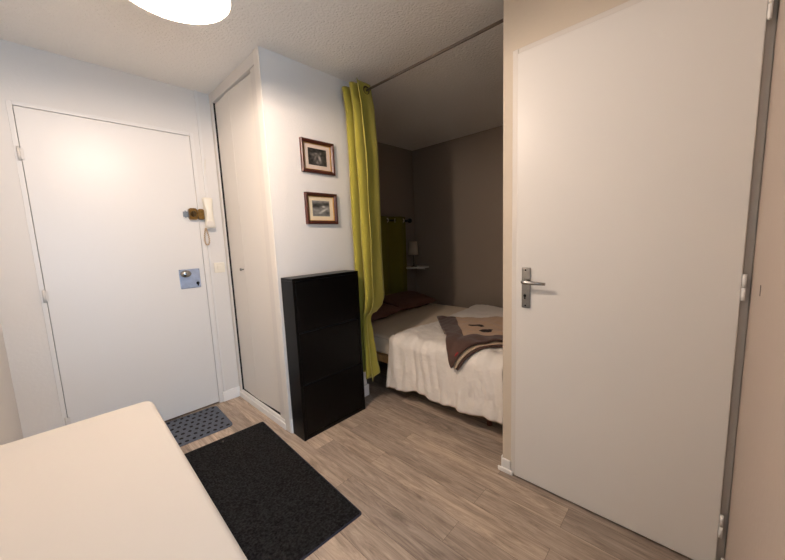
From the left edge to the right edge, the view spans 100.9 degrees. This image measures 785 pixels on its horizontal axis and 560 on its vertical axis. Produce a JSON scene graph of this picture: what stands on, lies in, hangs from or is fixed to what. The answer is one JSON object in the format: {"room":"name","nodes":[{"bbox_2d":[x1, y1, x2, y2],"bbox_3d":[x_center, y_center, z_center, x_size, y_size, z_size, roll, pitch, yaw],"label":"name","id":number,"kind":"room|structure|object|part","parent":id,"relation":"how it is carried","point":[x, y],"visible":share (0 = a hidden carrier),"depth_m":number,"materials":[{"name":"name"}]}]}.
{"room":"studio apartment","nodes":[
{"label":"studio apartment","id":0,"kind":"room"},
{"bbox_2d":[0,322,22,445],"bbox_3d":[-1.131,0.018,0.704,3.206,2.383,0.100,4,10,43],"label":"wall","id":1,"kind":"structure","parent":0,"point":[10,425],"depth_m":1.62,"materials":[{"name":"white paint"}]},
{"bbox_2d":[0,39,238,437],"bbox_3d":[-1.585,-0.180,2.430,0.160,2.383,1.803,4,10,43],"label":"wall","id":2,"kind":"structure","parent":0,"point":[30,75],"depth_m":1.88,"materials":[{"name":"white paint"}]},
{"bbox_2d":[5,99,222,425],"bbox_3d":[-1.716,0.011,2.180,0.114,2.077,0.897,4,10,43],"label":"door","id":3,"kind":"structure","parent":2,"relation":"in","point":[115,216],"depth_m":2.10,"materials":[{"name":"white paint"}]},
{"bbox_3d":[-1.506,-0.044,2.361,0.050,0.052,0.070,4,10,43],"label":"knob","id":4,"kind":"part","parent":3,"relation":"part of","materials":[{"name":"silver metal"}]},
{"bbox_3d":[-1.501,-0.011,2.408,0.004,0.142,0.134,4,10,43],"label":"lock plate","id":5,"kind":"part","parent":3,"relation":"part of","materials":[{"name":"silver metal"}]},
{"bbox_2d":[202,198,215,244],"bbox_3d":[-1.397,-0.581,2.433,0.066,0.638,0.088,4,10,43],"label":"handset","id":6,"kind":"object","parent":2,"relation":"attached to","point":[207,202],"visible":1,"depth_m":2.43,"materials":[{"name":"beige plastic"}]},
{"bbox_3d":[-1.402,-0.327,2.449,0.014,0.131,0.044,4,10,43],"label":"coiled cord","id":7,"kind":"part","parent":6,"relation":"part of","materials":[{"name":"beige plastic"}]},
{"bbox_2d":[194,90,224,390],"bbox_3d":[-1.399,-0.241,2.499,0.010,2.295,0.044,4,10,43],"label":"trim","id":8,"kind":"structure","parent":2,"relation":"attached to","point":[195,92],"depth_m":2.46,"materials":[{"name":"white paint"}]},
{"bbox_2d":[214,262,224,272],"bbox_3d":[-1.359,-0.098,2.551,0.013,0.078,0.078,4,10,43],"label":"light switch","id":9,"kind":"object","parent":2,"relation":"attached to","point":[218,267],"visible":1,"depth_m":2.55,"materials":[{"name":"beige plastic"}]},
{"bbox_2d":[222,386,239,401],"bbox_3d":[-1.324,0.938,2.674,0.012,0.085,0.139,4,10,43],"label":"baseboard","id":10,"kind":"structure","parent":2,"relation":"attached to","point":[232,393],"depth_m":2.67,"materials":[{"name":"white wood"}]},
{"bbox_2d":[209,46,290,432],"bbox_3d":[-0.985,-0.193,2.337,0.839,2.383,0.151,4,10,43],"label":"door","id":11,"kind":"structure","parent":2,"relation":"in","point":[236,104],"depth_m":2.27,"materials":[{"name":"grey wood"}]},
{"bbox_3d":[-0.745,-0.164,2.031,0.067,2.383,0.008,4,10,43],"label":"corner post","id":12,"kind":"part","parent":11,"relation":"part of","materials":[{"name":"beige paint"}]},
{"bbox_2d":[0,0,502,150],"bbox_3d":[0.362,-1.251,0.432,5.606,0.080,5.612,4,10,43],"label":"ceiling","id":13,"kind":"structure","parent":0,"point":[457,92],"depth_m":1.85,"materials":[{"name":"white paint"}]},
{"bbox_2d":[129,0,232,24],"bbox_3d":[-0.733,-1.099,1.054,0.360,0.285,0.360,4,10,43],"label":"pendant lamp","id":14,"kind":"object","parent":13,"relation":"hanging from","point":[192,12],"visible":1,"depth_m":1.21,"materials":[{"name":"white glass"}]},
{"bbox_2d":[259,46,366,418],"bbox_3d":[-0.509,-0.205,2.278,0.066,2.383,0.680,4,10,43],"label":"wall","id":15,"kind":"structure","parent":0,"point":[300,100],"depth_m":2.11,"materials":[{"name":"white paint"}]},
{"bbox_2d":[299,137,335,175],"bbox_3d":[-0.498,-0.822,2.176,0.022,0.213,0.259,4,10,43],"label":"framed picture","id":16,"kind":"object","parent":15,"relation":"attached to","point":[317,157],"visible":1,"depth_m":2.17,"materials":[{"name":"brown wood"}]},
{"bbox_2d":[308,147,326,166],"bbox_3d":[-0.503,-0.824,2.177,0.001,0.108,0.144,4,10,43],"label":"photograph","id":17,"kind":"object","parent":16,"relation":"attached to","point":[315,156],"depth_m":2.18},
{"bbox_2d":[304,192,337,223],"bbox_3d":[-0.482,-0.487,2.220,0.022,0.209,0.254,4,10,43],"label":"framed picture","id":18,"kind":"object","parent":15,"relation":"attached to","point":[320,208],"visible":1,"depth_m":2.22,"materials":[{"name":"brown wood"}]},
{"bbox_2d":[312,200,329,215],"bbox_3d":[-0.488,-0.489,2.221,0.001,0.104,0.139,4,10,43],"label":"photograph","id":19,"kind":"object","parent":18,"relation":"attached to","point":[320,208],"depth_m":2.22},
{"bbox_2d":[290,384,368,432],"bbox_3d":[-0.432,0.930,2.397,0.012,0.095,0.696,4,10,43],"label":"baseboard","id":20,"kind":"structure","parent":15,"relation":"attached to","point":[366,387],"depth_m":2.61,"materials":[{"name":"white wood"}]},
{"bbox_2d":[342,78,383,380],"bbox_3d":[-0.191,-0.288,2.363,0.235,2.100,0.202,4,10,43],"label":"curtain","id":21,"kind":"object","parent":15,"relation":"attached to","point":[359,106],"visible":0.95,"depth_m":2.30,"materials":[{"name":"yellow fabric"}]},
{"bbox_2d":[377,142,416,291],"bbox_3d":[-0.337,-0.401,3.781,0.100,2.383,1.762,4,10,43],"label":"wall","id":22,"kind":"structure","parent":0,"point":[395,163],"depth_m":4.09,"materials":[{"name":"brown paint"}]},
{"bbox_2d":[387,218,411,222],"bbox_3d":[-0.236,-0.682,3.719,0.100,0.070,1.356,4,10,43],"label":"curtain rod","id":23,"kind":"object","parent":22,"relation":"attached to","point":[409,220],"visible":0.27,"depth_m":4.13,"materials":[{"name":"black metal"}]},
{"bbox_2d":[381,216,406,294],"bbox_3d":[-0.100,-0.240,3.864,0.070,1.023,0.872,4,10,43],"label":"curtain","id":24,"kind":"object","parent":23,"relation":"hanging from","point":[393,233],"visible":0.51,"depth_m":4.00,"materials":[{"name":"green fabric"}]},
{"bbox_2d":[164,351,692,559],"bbox_3d":[0.462,1.191,0.739,5.606,0.080,5.612,4,10,43],"label":"floor","id":25,"kind":"structure","parent":0,"point":[425,480],"depth_m":1.59,"materials":[{"name":"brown wood"}]},
{"bbox_2d":[0,401,246,559],"bbox_3d":[-0.462,0.831,0.564,1.302,0.752,0.359,5,10,44],"label":"table","id":26,"kind":"object","parent":25,"relation":"on","point":[118,484],"visible":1,"depth_m":0.66,"materials":[{"name":"beige"}]},
{"bbox_2d":[166,406,231,446],"bbox_3d":[-1.470,1.039,2.216,0.423,0.008,0.613,4,10,43],"label":"door mat","id":27,"kind":"object","parent":25,"relation":"on","point":[187,429],"visible":0.58,"depth_m":2.29,"materials":[{"name":"black rubber"}]},
{"bbox_2d":[184,422,361,559],"bbox_3d":[-0.781,1.081,1.662,0.700,0.008,1.129,-9,10,-43],"label":"rug","id":28,"kind":"object","parent":25,"relation":"on","point":[275,505],"visible":0.68,"depth_m":1.62,"materials":[{"name":"black carpet"}]},
{"bbox_2d":[281,270,364,440],"bbox_3d":[-0.450,0.476,2.226,0.141,1.041,0.514,4,10,43],"label":"cabinet","id":29,"kind":"object","parent":25,"relation":"on","point":[322,321],"visible":1,"depth_m":2.12,"materials":[{"name":"black paint"}]},
{"bbox_3d":[-0.621,0.514,2.049,0.140,1.023,0.018,4,10,43],"label":"panel","id":30,"kind":"part","parent":29,"relation":"part of","materials":[{"name":"black paint"}]},
{"bbox_3d":[-0.421,0.141,2.142,0.017,0.315,0.474,4,10,43],"label":"flap door","id":31,"kind":"part","parent":29,"relation":"part of","materials":[{"name":"black paint"}]},
{"bbox_3d":[-0.407,0.469,2.183,0.017,0.326,0.474,4,10,43],"label":"flap door","id":32,"kind":"part","parent":29,"relation":"part of","materials":[{"name":"black paint"}]},
{"bbox_3d":[-0.394,0.802,2.225,0.017,0.326,0.474,4,10,43],"label":"flap door","id":33,"kind":"part","parent":29,"relation":"part of","materials":[{"name":"black paint"}]},
{"bbox_3d":[-0.280,0.455,2.405,0.140,1.023,0.018,4,10,43],"label":"panel","id":34,"kind":"part","parent":29,"relation":"part of","materials":[{"name":"black paint"}]},
{"bbox_2d":[371,303,492,425],"bbox_3d":[0.420,0.616,3.151,1.915,0.462,1.326,4,10,43],"label":"bed","id":35,"kind":"object","parent":25,"relation":"on","point":[402,320],"visible":0.19,"depth_m":3.12,"materials":[{"name":"beige fabric"}]},
{"bbox_3d":[0.421,0.591,3.150,1.915,0.060,1.300,4,10,43],"label":"frame","id":36,"kind":"part","parent":35,"relation":"part of","materials":[{"name":"brown wood"}]},
{"bbox_2d":[371,303,401,321],"bbox_3d":[-0.259,0.312,3.307,0.457,0.154,0.600,3,9,38],"label":"pillow","id":37,"kind":"object","parent":35,"relation":"on","point":[385,310],"visible":0.23,"depth_m":3.24,"materials":[{"name":"brown fabric"}]},
{"bbox_2d":[383,291,436,309],"bbox_3d":[0.165,0.230,3.780,0.600,0.164,0.415,-9,10,-43],"label":"pillow","id":38,"kind":"object","parent":35,"relation":"on","point":[405,300],"visible":0.88,"depth_m":3.65,"materials":[{"name":"brown fabric"}]},
{"bbox_3d":[0.416,0.467,3.134,1.915,0.162,1.320,4,10,43],"label":"mattress","id":39,"kind":"part","parent":35,"relation":"part of","materials":[{"name":"beige fabric"}]},
{"bbox_2d":[386,304,502,424],"bbox_3d":[0.769,0.582,2.745,0.988,0.474,1.436,4,10,43],"label":"duvet","id":40,"kind":"object","parent":35,"relation":"on","point":[418,362],"visible":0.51,"depth_m":2.24,"materials":[{"name":"white fabric"}]},
{"bbox_2d":[437,316,502,370],"bbox_3d":[0.660,0.444,2.369,0.854,0.193,0.774,0,8,20],"label":"folded blanket","id":41,"kind":"object","parent":40,"relation":"on","point":[465,336],"visible":0.64,"depth_m":2.23,"materials":[{"name":"brown fabric"}]},
{"bbox_2d":[412,125,502,307],"bbox_3d":[1.090,-0.451,3.707,2.269,2.383,0.100,4,10,43],"label":"wall","id":42,"kind":"structure","parent":0,"point":[458,182],"depth_m":3.86,"materials":[{"name":"brown paint"}]},
{"bbox_2d":[406,265,428,268],"bbox_3d":[0.308,-0.153,4.248,0.225,0.050,0.265,4,10,43],"label":"corner shelf","id":43,"kind":"object","parent":42,"relation":"attached to","point":[418,266],"visible":0.99,"depth_m":4.21,"materials":[{"name":"beige wood"}]},
{"bbox_2d":[408,241,418,266],"bbox_3d":[0.272,-0.336,4.204,0.132,0.324,0.132,4,10,43],"label":"table lamp","id":44,"kind":"object","parent":43,"relation":"on","point":[413,247],"visible":1,"depth_m":4.15,"materials":[{"name":"fabric"}]},
{"bbox_3d":[0.269,-0.412,4.194,0.132,0.170,0.132,4,10,43],"label":"lamp shade","id":45,"kind":"part","parent":44,"relation":"part of","materials":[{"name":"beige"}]},
{"bbox_2d":[503,0,629,469],"bbox_3d":[1.770,-0.074,0.490,3.307,2.383,0.070,4,10,43],"label":"wall","id":46,"kind":"structure","parent":0,"point":[525,22],"depth_m":1.48,"materials":[{"name":"beige paint"}]},
{"bbox_2d":[498,465,512,475],"bbox_3d":[0.598,1.008,1.719,0.082,0.026,0.008,4,10,43],"label":"trim","id":47,"kind":"structure","parent":46,"relation":"attached to","point":[501,468],"depth_m":1.71,"materials":[{"name":"white wood"}]},
{"bbox_2d":[502,458,510,469],"bbox_3d":[0.604,0.984,1.722,0.044,0.072,0.011,4,10,43],"label":"baseboard","id":48,"kind":"structure","parent":46,"relation":"attached to","point":[506,463],"depth_m":1.72,"materials":[{"name":"white wood"}]},
{"bbox_2d":[511,0,778,559],"bbox_3d":[0.817,0.028,1.261,0.788,2.066,0.274,4,10,43],"label":"door","id":49,"kind":"structure","parent":46,"relation":"in","point":[639,126],"depth_m":1.23,"materials":[{"name":"white paint"}]},
{"bbox_3d":[0.628,0.037,1.525,0.040,0.192,0.007,4,10,43],"label":"handle plate","id":50,"kind":"part","parent":49,"relation":"part of","materials":[{"name":"silver metal"}]},
{"bbox_3d":[0.637,0.012,1.473,0.115,0.024,0.050,4,10,43],"label":"lever","id":51,"kind":"part","parent":49,"relation":"part of","materials":[{"name":"silver metal"}]},
{"bbox_2d":[724,0,784,559],"bbox_3d":[0.891,-0.063,0.691,0.090,2.383,0.989,4,10,43],"label":"wall","id":52,"kind":"structure","parent":0,"point":[756,517],"depth_m":0.79,"materials":[{"name":"beige paint"}]},
{"bbox_3d":[1.236,-0.276,2.271,0.070,2.383,1.803,4,10,43],"label":"wall","id":53,"kind":"structure","parent":0,"visible":0},
{"bbox_2d":[366,19,502,91],"bbox_3d":[0.106,-1.255,1.920,1.202,0.040,0.040,4,10,43],"label":"curtain rod","id":54,"kind":"object","parent":53,"relation":"attached to","point":[501,20],"visible":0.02,"depth_m":1.77,"materials":[{"name":"grey metal"}]}
]}

